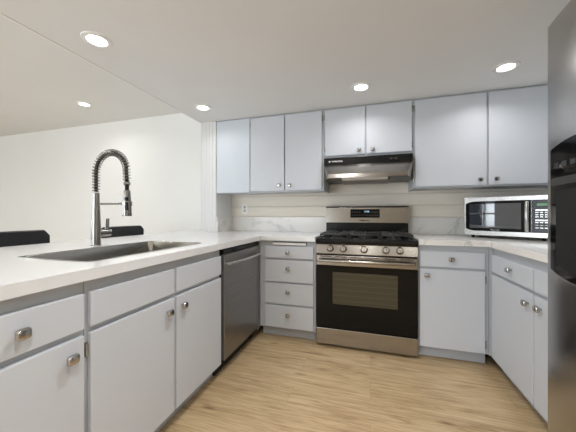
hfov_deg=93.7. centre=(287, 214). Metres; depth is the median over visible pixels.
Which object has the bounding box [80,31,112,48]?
recessed light
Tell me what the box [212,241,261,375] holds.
dishwasher
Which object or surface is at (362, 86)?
recessed light
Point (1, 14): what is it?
trim
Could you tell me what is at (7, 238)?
bar stool
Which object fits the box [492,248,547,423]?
base cabinet
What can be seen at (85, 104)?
recessed light
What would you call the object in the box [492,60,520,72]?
recessed light
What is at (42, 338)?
base cabinet
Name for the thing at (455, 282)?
base cabinet
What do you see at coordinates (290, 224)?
backsplash
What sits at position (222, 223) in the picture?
backsplash
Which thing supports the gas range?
on the floor
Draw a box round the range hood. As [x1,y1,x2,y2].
[324,153,412,184]
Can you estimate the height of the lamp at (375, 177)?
0.027 m
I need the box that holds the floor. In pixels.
[158,325,547,431]
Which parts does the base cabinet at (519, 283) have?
knob, drawer, door, frame, knob, knob, drawer, door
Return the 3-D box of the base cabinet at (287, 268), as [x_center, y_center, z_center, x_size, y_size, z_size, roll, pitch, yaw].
[0.064,0.639,2.550,0.506,0.838,0.630,0,0,17]
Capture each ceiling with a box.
[0,0,570,122]
[0,15,180,136]
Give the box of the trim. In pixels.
[0,12,201,122]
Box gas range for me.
[316,206,417,355]
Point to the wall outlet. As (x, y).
(244, 206)
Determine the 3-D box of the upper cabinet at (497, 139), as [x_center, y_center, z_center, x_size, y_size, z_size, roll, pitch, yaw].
[1.604,-0.594,2.242,1.072,0.748,0.358,0,0,17]
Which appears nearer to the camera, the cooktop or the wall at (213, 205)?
the cooktop
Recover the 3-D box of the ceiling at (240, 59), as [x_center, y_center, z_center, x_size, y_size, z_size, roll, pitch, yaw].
[-0.199,-1.135,-0.151,3.133,0.330,5.994,0,0,17]
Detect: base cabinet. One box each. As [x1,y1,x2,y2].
[0,282,83,431]
[83,250,220,431]
[259,240,316,339]
[417,245,492,362]
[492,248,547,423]
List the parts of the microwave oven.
door, door handle, control panel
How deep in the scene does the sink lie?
1.53 m
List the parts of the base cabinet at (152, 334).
drawer, door, knob, knob, drawer, door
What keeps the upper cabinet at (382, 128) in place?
attached to the wall at (46, 177)
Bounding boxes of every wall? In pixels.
[0,113,547,242]
[201,121,231,231]
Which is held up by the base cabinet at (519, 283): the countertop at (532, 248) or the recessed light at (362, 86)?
the countertop at (532, 248)
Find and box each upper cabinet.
[217,110,328,195]
[324,100,412,158]
[408,85,547,191]
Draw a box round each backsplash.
[216,217,231,231]
[232,217,325,231]
[408,218,464,234]
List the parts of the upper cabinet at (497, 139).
door, door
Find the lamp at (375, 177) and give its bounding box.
[342,176,387,180]
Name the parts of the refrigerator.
dispenser panel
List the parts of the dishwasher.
toe panel, door panel, bar handle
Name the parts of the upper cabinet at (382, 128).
door, door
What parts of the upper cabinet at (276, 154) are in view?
filler panel, door, door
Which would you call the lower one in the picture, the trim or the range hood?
the range hood
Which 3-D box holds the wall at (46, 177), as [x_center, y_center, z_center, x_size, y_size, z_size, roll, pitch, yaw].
[-1.745,-0.095,3.504,8.220,2.310,0.100,0,0,17]
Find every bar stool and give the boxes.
[0,230,49,246]
[101,225,143,237]
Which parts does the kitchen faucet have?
lever, support arm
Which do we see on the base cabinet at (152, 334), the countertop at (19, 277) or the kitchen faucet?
the countertop at (19, 277)
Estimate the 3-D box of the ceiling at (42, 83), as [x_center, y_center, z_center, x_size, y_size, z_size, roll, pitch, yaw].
[-4.131,-1.275,1.045,5.087,0.050,5.994,0,0,17]
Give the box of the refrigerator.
[548,0,575,431]
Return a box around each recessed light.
[76,101,92,106]
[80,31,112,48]
[194,104,211,110]
[351,82,370,91]
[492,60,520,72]
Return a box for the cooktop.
[316,235,417,246]
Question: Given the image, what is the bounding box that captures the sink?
[17,241,200,261]
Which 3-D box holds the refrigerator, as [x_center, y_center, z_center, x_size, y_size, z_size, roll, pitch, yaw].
[1.220,0.158,0.538,0.810,1.805,0.913,0,0,17]
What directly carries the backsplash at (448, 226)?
attached to the wall at (46, 177)
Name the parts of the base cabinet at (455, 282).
drawer, door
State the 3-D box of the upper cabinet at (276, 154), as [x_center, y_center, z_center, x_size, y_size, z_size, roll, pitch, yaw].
[-0.165,-0.594,2.781,1.120,0.748,0.358,0,0,17]
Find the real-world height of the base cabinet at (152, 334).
0.838 m
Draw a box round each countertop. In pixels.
[0,230,321,300]
[412,234,547,262]
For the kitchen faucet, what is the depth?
1.55 m
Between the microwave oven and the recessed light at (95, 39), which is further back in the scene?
the microwave oven
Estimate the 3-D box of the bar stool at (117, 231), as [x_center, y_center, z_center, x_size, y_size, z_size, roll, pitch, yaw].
[-1.526,0.589,2.712,0.428,0.944,0.485,0,0,17]
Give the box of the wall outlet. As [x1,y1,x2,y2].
[242,204,247,213]
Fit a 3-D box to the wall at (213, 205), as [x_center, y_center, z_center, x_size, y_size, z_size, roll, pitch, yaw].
[-0.785,0.045,2.989,0.183,2.030,0.327,0,0,17]
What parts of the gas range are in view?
burner knob, burner knob, burner knob, storage drawer, oven door, door trim, door handle, control panel, burner knob, burner knob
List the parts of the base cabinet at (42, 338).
knob, frame, drawer, door, knob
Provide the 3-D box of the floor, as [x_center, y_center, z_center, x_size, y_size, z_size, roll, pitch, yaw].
[-2.632,1.085,0.589,8.220,0.050,5.994,0,0,17]
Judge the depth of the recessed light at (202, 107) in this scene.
2.44 m
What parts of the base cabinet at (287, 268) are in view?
drawer, drawer, drawer, drawer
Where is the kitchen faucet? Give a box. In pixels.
[90,149,131,245]
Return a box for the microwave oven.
[464,194,547,240]

